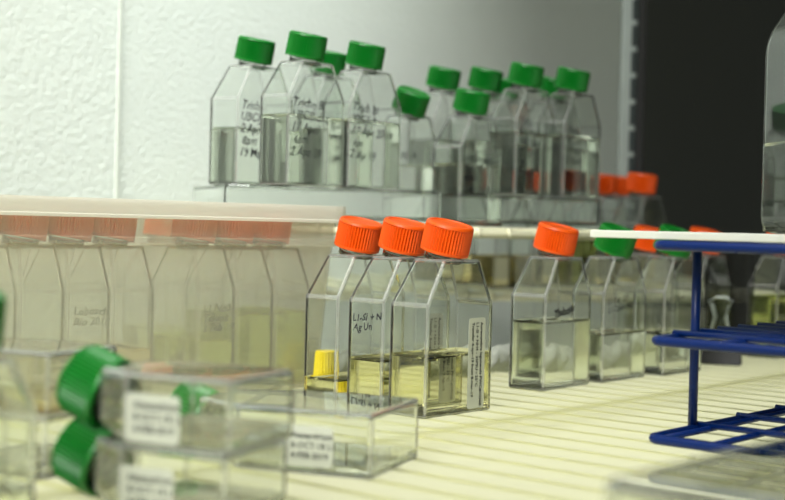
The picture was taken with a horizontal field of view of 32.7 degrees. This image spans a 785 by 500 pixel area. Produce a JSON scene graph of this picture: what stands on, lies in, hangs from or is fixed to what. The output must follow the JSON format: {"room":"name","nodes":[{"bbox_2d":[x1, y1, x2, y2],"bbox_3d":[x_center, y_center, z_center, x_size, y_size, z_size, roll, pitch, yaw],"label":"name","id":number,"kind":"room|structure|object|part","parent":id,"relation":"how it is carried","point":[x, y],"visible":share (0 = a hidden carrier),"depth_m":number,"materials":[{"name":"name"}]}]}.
{"room":"laboratory","nodes":[
{"label":"laboratory","id":0,"kind":"room"},
{"bbox_2d":[0,0,784,347],"bbox_3d":[-0.010,-0.131,1.190,0.034,1.200,2.400,2,1,41],"label":"wall","id":1,"kind":"structure","parent":0,"point":[175,54],"depth_m":1.13,"materials":[{"name":"white paint"}]},
{"bbox_2d":[114,0,121,198],"bbox_3d":[-0.194,-0.131,0.951,0.003,1.200,0.004,2,1,41],"label":"trim","id":2,"kind":"structure","parent":1,"relation":"attached to","point":[120,1],"depth_m":0.95,"materials":[{"name":"white"}]},
{"bbox_2d":[35,355,784,499],"bbox_3d":[0.261,0.273,0.332,2.172,0.360,1.153,1,1,-35],"label":"shelf","id":3,"kind":"object","parent":1,"relation":"attached to","point":[563,443],"visible":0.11,"depth_m":0.58,"materials":[{"name":"beige metal"}]},
{"bbox_2d":[0,291,36,499],"bbox_3d":[-0.121,0.046,0.373,0.039,0.073,0.027,1,1,-38],"label":"flask","id":4,"kind":"object","parent":3,"relation":"on","point":[18,411],"visible":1,"depth_m":0.37,"materials":[{"name":"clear plastic"}]},
{"bbox_2d":[35,412,74,479],"bbox_3d":[-0.146,0.065,0.500,0.074,0.028,0.039,2,1,26],"label":"flask","id":5,"kind":"object","parent":3,"relation":"on","point":[48,428],"visible":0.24,"depth_m":0.47,"materials":[{"name":"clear plastic"}]},
{"bbox_2d":[0,338,116,415],"bbox_3d":[-0.144,0.043,0.499,0.074,0.028,0.039,2,1,26],"label":"flask","id":6,"kind":"object","parent":5,"relation":"on","point":[40,363],"visible":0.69,"depth_m":0.47,"materials":[{"name":"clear plastic"}]},
{"bbox_2d":[51,417,286,499],"bbox_3d":[-0.076,0.068,0.432,0.074,0.028,0.039,2,1,24],"label":"flask","id":7,"kind":"object","parent":3,"relation":"on","point":[95,461],"visible":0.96,"depth_m":0.41,"materials":[{"name":"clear plastic"}]},
{"bbox_2d":[56,345,292,454],"bbox_3d":[-0.074,0.046,0.431,0.074,0.028,0.039,2,1,24],"label":"flask","id":8,"kind":"object","parent":7,"relation":"on","point":[228,409],"visible":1,"depth_m":0.41,"materials":[{"name":"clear plastic"}]},
{"bbox_2d":[0,194,345,222],"bbox_3d":[-0.147,0.024,0.701,0.259,0.101,0.080,1,1,-40],"label":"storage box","id":9,"kind":"object","parent":3,"relation":"on","point":[27,205],"visible":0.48,"depth_m":0.68,"materials":[{"name":"plastic"}]},
{"bbox_2d":[0,215,16,337],"bbox_3d":[-0.204,0.025,0.653,0.026,0.096,0.052,0,1,-40],"label":"flask","id":10,"kind":"object","parent":9,"relation":"in","point":[8,287],"visible":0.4,"depth_m":0.64,"materials":[{"name":"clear plastic"}]},
{"bbox_2d":[0,215,64,340],"bbox_3d":[-0.185,0.025,0.669,0.026,0.096,0.052,1,1,-40],"label":"flask","id":11,"kind":"object","parent":9,"relation":"in","point":[36,267],"visible":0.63,"depth_m":0.65,"materials":[{"name":"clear plastic"}]},
{"bbox_2d":[43,216,110,343],"bbox_3d":[-0.166,0.025,0.685,0.026,0.096,0.052,0,1,-40],"label":"flask","id":12,"kind":"object","parent":9,"relation":"in","point":[83,269],"visible":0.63,"depth_m":0.67,"materials":[{"name":"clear plastic"}]},
{"bbox_2d":[87,217,153,361],"bbox_3d":[-0.147,0.025,0.701,0.026,0.096,0.052,0,1,-40],"label":"flask","id":13,"kind":"object","parent":9,"relation":"in","point":[127,268],"visible":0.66,"depth_m":0.68,"materials":[{"name":"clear plastic"}]},
{"bbox_2d":[140,218,175,277],"bbox_3d":[-0.138,0.024,0.805,0.026,0.096,0.052,0,1,-40],"label":"flask","id":14,"kind":"object","parent":9,"relation":"in","point":[158,231],"visible":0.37,"depth_m":0.79,"materials":[{"name":"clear plastic"}]},
{"bbox_2d":[152,219,235,364],"bbox_3d":[-0.109,0.026,0.733,0.026,0.096,0.052,0,1,-40],"label":"flask","id":15,"kind":"object","parent":9,"relation":"in","point":[195,290],"visible":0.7,"depth_m":0.72,"materials":[{"name":"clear plastic"}]},
{"bbox_2d":[214,220,273,367],"bbox_3d":[-0.090,0.026,0.749,0.026,0.096,0.052,1,1,-40],"label":"flask","id":16,"kind":"object","parent":9,"relation":"in","point":[252,280],"visible":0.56,"depth_m":0.73,"materials":[{"name":"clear plastic"}]},
{"bbox_2d":[248,221,309,383],"bbox_3d":[-0.071,0.026,0.765,0.026,0.096,0.052,0,1,-40],"label":"flask","id":17,"kind":"object","parent":9,"relation":"in","point":[285,265],"visible":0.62,"depth_m":0.75,"materials":[{"name":"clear plastic"}]},
{"bbox_2d":[304,216,383,392],"bbox_3d":[-0.019,0.030,0.713,0.027,0.096,0.052,2,1,41],"label":"flask","id":18,"kind":"object","parent":3,"relation":"on","point":[329,294],"visible":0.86,"depth_m":0.70,"materials":[{"name":"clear plastic"}]},
{"bbox_2d":[286,389,418,479],"bbox_3d":[-0.044,0.067,0.522,0.097,0.028,0.052,2,1,20],"label":"flask","id":19,"kind":"object","parent":3,"relation":"on","point":[344,435],"visible":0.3,"depth_m":0.49,"materials":[{"name":"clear plastic"}]},
{"bbox_2d":[347,216,425,395],"bbox_3d":[0.005,0.031,0.689,0.027,0.096,0.052,2,1,41],"label":"flask","id":20,"kind":"object","parent":3,"relation":"on","point":[400,239],"visible":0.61,"depth_m":0.67,"materials":[{"name":"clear plastic"}]},
{"bbox_2d":[389,217,491,418],"bbox_3d":[0.026,0.032,0.662,0.027,0.096,0.052,2,1,41],"label":"flask","id":21,"kind":"object","parent":3,"relation":"on","point":[441,322],"visible":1,"depth_m":0.65,"materials":[{"name":"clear plastic"}]},
{"bbox_2d":[491,343,509,372],"bbox_3d":[0.052,0.068,0.842,0.260,0.018,0.022,1,1,-35],"label":"roll","id":22,"kind":"object","parent":3,"relation":"on","point":[499,353],"visible":0.08,"depth_m":0.84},
{"bbox_2d":[509,221,590,390],"bbox_3d":[0.094,0.032,0.782,0.027,0.096,0.052,2,1,38],"label":"flask","id":23,"kind":"object","parent":3,"relation":"on","point":[550,319],"visible":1,"depth_m":0.77,"materials":[{"name":"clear plastic"}]},
{"bbox_2d":[584,222,646,382],"bbox_3d":[0.136,0.031,0.830,0.029,0.097,0.052,2,1,40],"label":"flask","id":24,"kind":"object","parent":3,"relation":"on","point":[615,278],"visible":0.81,"depth_m":0.82,"materials":[{"name":"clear plastic"}]},
{"bbox_2d":[631,225,658,269],"bbox_3d":[0.183,0.030,0.962,0.027,0.096,0.052,2,1,40],"label":"flask","id":25,"kind":"object","parent":3,"relation":"on","point":[644,248],"visible":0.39,"depth_m":0.95,"materials":[{"name":"orange plastic"}]},
{"bbox_2d":[642,224,702,375],"bbox_3d":[0.182,0.032,0.876,0.029,0.097,0.052,2,1,40],"label":"flask","id":26,"kind":"object","parent":3,"relation":"on","point":[667,276],"visible":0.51,"depth_m":0.86,"materials":[{"name":"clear plastic"}]},
{"bbox_2d":[604,437,784,499],"bbox_3d":[0.128,0.070,0.335,0.082,0.039,0.160,2,1,41],"label":"tray","id":27,"kind":"object","parent":3,"relation":"on","point":[755,471],"visible":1,"depth_m":0.31,"materials":[{"name":"clear plastic"}]},
{"bbox_2d":[689,226,730,340],"bbox_3d":[0.226,0.031,0.977,0.027,0.096,0.052,2,1,40],"label":"flask","id":28,"kind":"object","parent":3,"relation":"on","point":[715,278],"visible":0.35,"depth_m":0.97,"materials":[{"name":"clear plastic"}]},
{"bbox_2d":[649,240,784,452],"bbox_3d":[0.227,0.042,0.627,0.118,0.088,0.226,2,1,40],"label":"wire rack","id":29,"kind":"object","parent":3,"relation":"on","point":[743,338],"visible":0.93,"depth_m":0.58,"materials":[{"name":"blue"}]},
{"bbox_2d":[590,230,784,242],"bbox_3d":[0.190,-0.005,0.604,0.161,0.004,0.121,2,1,40],"label":"board","id":30,"kind":"object","parent":29,"relation":"on","point":[700,236],"visible":1,"depth_m":0.58,"materials":[{"name":"white plastic"}]},
{"bbox_2d":[761,13,784,233],"bbox_3d":[0.237,-0.087,0.687,0.082,0.159,0.036,1,1,-10],"label":"flask","id":31,"kind":"object","parent":30,"relation":"on","point":[773,164],"visible":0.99,"depth_m":0.69,"materials":[{"name":"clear plastic"}]},
{"bbox_3d":[0.138,0.040,0.610,0.004,0.084,0.004,2,1,41],"label":"post","id":32,"kind":"part","parent":29,"relation":"part of","materials":[{"name":"blue metal"}]},
{"bbox_3d":[0.226,0.083,0.627,0.116,0.004,0.226,2,1,40],"label":"tier frame","id":33,"kind":"part","parent":29,"relation":"part of","materials":[{"name":"blue metal"}]},
{"bbox_3d":[0.227,0.041,0.627,0.116,0.004,0.226,2,1,40],"label":"tier frame","id":34,"kind":"part","parent":29,"relation":"part of","materials":[{"name":"blue metal"}]},
{"bbox_3d":[0.228,0.000,0.626,0.116,0.004,0.226,2,1,40],"label":"tier frame","id":35,"kind":"part","parent":29,"relation":"part of","materials":[{"name":"blue metal"}]},
{"bbox_2d":[701,295,741,365],"bbox_3d":[0.230,0.056,0.939,0.030,0.048,0.013,2,1,20],"label":"binder clip","id":36,"kind":"object","parent":3,"relation":"on","point":[707,357],"visible":0.7,"depth_m":0.94,"materials":[{"name":"black metal"}]},
{"bbox_3d":[0.229,0.051,0.936,0.022,0.039,0.006,2,1,20],"label":"wire handle","id":37,"kind":"part","parent":36,"relation":"part of","materials":[{"name":"metal"}]},
{"bbox_3d":[0.231,0.051,0.942,0.022,0.039,0.006,2,1,20],"label":"wire handle","id":38,"kind":"part","parent":36,"relation":"part of","materials":[{"name":"metal"}]},
{"bbox_2d":[715,253,755,354],"bbox_3d":[0.251,0.035,1.001,0.042,0.087,0.003,1,1,-12],"label":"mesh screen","id":39,"kind":"object","parent":3,"relation":"on","point":[740,296],"visible":0.27,"depth_m":1.00,"materials":[{"name":"black"}]},
{"bbox_2d":[746,232,784,358],"bbox_3d":[0.292,0.032,1.012,0.027,0.096,0.052,2,1,40],"label":"flask","id":40,"kind":"object","parent":3,"relation":"on","point":[766,287],"visible":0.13,"depth_m":0.99,"materials":[{"name":"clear plastic"}]},
{"bbox_2d":[290,222,595,240],"bbox_3d":[-0.024,-0.015,0.975,0.273,0.008,0.268,1,1,-18],"label":"wire shelf","id":41,"kind":"object","parent":1,"relation":"attached to","point":[296,227],"visible":0.19,"depth_m":0.87,"materials":[{"name":"beige metal"}]},
{"bbox_2d":[194,184,440,223],"bbox_3d":[-0.051,-0.029,0.881,0.148,0.022,0.102,1,1,-20],"label":"clear tray","id":42,"kind":"object","parent":41,"relation":"on","point":[372,204],"visible":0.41,"depth_m":0.84,"materials":[{"name":"clear plastic"}]},
{"bbox_2d":[209,35,275,184],"bbox_3d":[-0.089,-0.089,0.854,0.027,0.096,0.052,2,1,36],"label":"flask","id":43,"kind":"object","parent":42,"relation":"on","point":[235,104],"visible":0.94,"depth_m":0.84,"materials":[{"name":"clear plastic"}]},
{"bbox_2d":[259,30,343,187],"bbox_3d":[-0.054,-0.087,0.826,0.027,0.096,0.052,2,1,38],"label":"flask","id":44,"kind":"object","parent":42,"relation":"on","point":[302,109],"visible":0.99,"depth_m":0.81,"materials":[{"name":"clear plastic"}]},
{"bbox_2d":[319,50,345,75],"bbox_3d":[-0.045,-0.089,0.907,0.027,0.096,0.052,2,1,38],"label":"flask","id":45,"kind":"object","parent":42,"relation":"on","point":[336,59],"visible":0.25,"depth_m":0.90,"materials":[{"name":"green plastic"}]},
{"bbox_2d":[337,40,400,189],"bbox_3d":[-0.018,-0.087,0.865,0.027,0.096,0.052,2,1,39],"label":"flask","id":46,"kind":"object","parent":42,"relation":"on","point":[372,109],"visible":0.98,"depth_m":0.85,"materials":[{"name":"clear plastic"}]},
{"bbox_2d":[396,85,435,190],"bbox_3d":[0.012,-0.076,0.923,0.029,0.074,0.039,3,2,44],"label":"flask","id":47,"kind":"object","parent":42,"relation":"on","point":[417,136],"visible":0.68,"depth_m":0.92,"materials":[{"name":"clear plastic"}]},
{"bbox_2d":[432,88,497,226],"bbox_3d":[0.054,-0.064,0.928,0.027,0.096,0.052,2,1,38],"label":"flask","id":48,"kind":"object","parent":41,"relation":"on","point":[465,151],"visible":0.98,"depth_m":0.91,"materials":[{"name":"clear plastic"}]},
{"bbox_2d":[491,195,599,229],"bbox_3d":[0.070,-0.028,1.003,0.136,0.022,0.136,1,1,-13],"label":"clear tray","id":49,"kind":"object","parent":41,"relation":"on","point":[511,211],"visible":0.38,"depth_m":0.94,"materials":[{"name":"clear plastic"}]},
{"bbox_2d":[423,65,460,139],"bbox_3d":[0.036,-0.088,0.988,0.027,0.096,0.052,2,1,38],"label":"flask","id":50,"kind":"object","parent":49,"relation":"on","point":[441,81],"visible":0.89,"depth_m":0.97,"materials":[{"name":"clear plastic"}]},
{"bbox_2d":[453,66,502,116],"bbox_3d":[0.067,-0.087,0.988,0.027,0.096,0.052,2,1,38],"label":"flask","id":51,"kind":"object","parent":49,"relation":"on","point":[489,81],"visible":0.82,"depth_m":0.98,"materials":[{"name":"green plastic"}]},
{"bbox_2d":[495,78,510,93],"bbox_3d":[0.086,-0.088,1.047,0.027,0.096,0.052,2,1,38],"label":"flask","id":52,"kind":"object","parent":49,"relation":"on","point":[505,84],"visible":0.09,"depth_m":1.03,"materials":[{"name":"green plastic"}]},
{"bbox_2d":[490,61,551,196],"bbox_3d":[0.094,-0.086,0.954,0.027,0.096,0.052,2,1,38],"label":"flask","id":53,"kind":"object","parent":49,"relation":"on","point":[521,113],"visible":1,"depth_m":0.94,"materials":[{"name":"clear plastic"}]},
{"bbox_2d":[537,76,557,96],"bbox_3d":[0.124,-0.087,1.040,0.027,0.096,0.052,2,1,38],"label":"flask","id":54,"kind":"object","parent":49,"relation":"on","point":[547,84],"visible":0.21,"depth_m":1.03,"materials":[{"name":"green plastic"}]},
{"bbox_2d":[545,66,600,198],"bbox_3d":[0.130,-0.086,0.976,0.027,0.096,0.052,2,1,38],"label":"flask","id":55,"kind":"object","parent":49,"relation":"on","point":[573,124],"visible":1,"depth_m":0.96,"materials":[{"name":"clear plastic"}]},
{"bbox_2d":[308,281,746,301],"bbox_3d":[0.089,0.033,1.125,0.460,0.008,0.238,1,1,-18],"label":"wire shelf","id":56,"kind":"object","parent":1,"relation":"attached to","point":[505,295],"visible":0.02,"depth_m":1.00,"materials":[{"name":"beige metal"}]},
{"bbox_2d":[471,238,508,288],"bbox_3d":[0.088,-0.018,1.072,0.026,0.096,0.052,2,1,38],"label":"flask","id":57,"kind":"object","parent":56,"relation":"on","point":[492,254],"visible":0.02,"depth_m":1.05,"materials":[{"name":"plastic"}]},
{"bbox_2d":[508,239,538,288],"bbox_3d":[0.117,-0.017,1.067,0.026,0.096,0.052,2,1,38],"label":"flask","id":58,"kind":"object","parent":56,"relation":"on","point":[520,250],"visible":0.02,"depth_m":1.05,"materials":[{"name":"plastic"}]},
{"bbox_2d":[572,229,589,264],"bbox_3d":[0.150,-0.017,1.097,0.026,0.096,0.052,2,1,38],"label":"flask","id":59,"kind":"object","parent":56,"relation":"on","point":[582,249],"visible":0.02,"depth_m":1.08,"materials":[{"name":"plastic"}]},
{"bbox_2d":[590,173,621,255],"bbox_3d":[0.174,-0.017,1.117,0.026,0.096,0.052,2,1,38],"label":"flask","id":60,"kind":"object","parent":56,"relation":"on","point":[609,204],"visible":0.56,"depth_m":1.10,"materials":[{"name":"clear plastic"}]},
{"bbox_3d":[0.124,0.036,1.017,0.460,0.005,0.005,1,1,-18],"label":"rail","id":61,"kind":"part","parent":56,"relation":"part of","materials":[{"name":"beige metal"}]},
{"bbox_2d":[612,175,628,199],"bbox_3d":[0.193,-0.017,1.152,0.026,0.096,0.052,2,1,38],"label":"flask","id":62,"kind":"object","parent":56,"relation":"on","point":[621,185],"visible":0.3,"depth_m":1.14,"materials":[{"name":"orange plastic"}]},
{"bbox_2d":[612,172,666,252],"bbox_3d":[0.201,-0.015,1.087,0.026,0.096,0.052,2,1,38],"label":"flask","id":63,"kind":"object","parent":56,"relation":"on","point":[639,207],"visible":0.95,"depth_m":1.07,"materials":[{"name":"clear plastic"}]},
{"bbox_2d":[617,0,646,176],"bbox_3d":[0.217,-0.126,1.220,0.022,0.800,0.017,2,1,4],"label":"upright","id":64,"kind":"object","parent":1,"relation":"attached to","point":[633,12],"visible":0.4,"depth_m":1.21,"materials":[{"name":"grey metal"}]}
]}

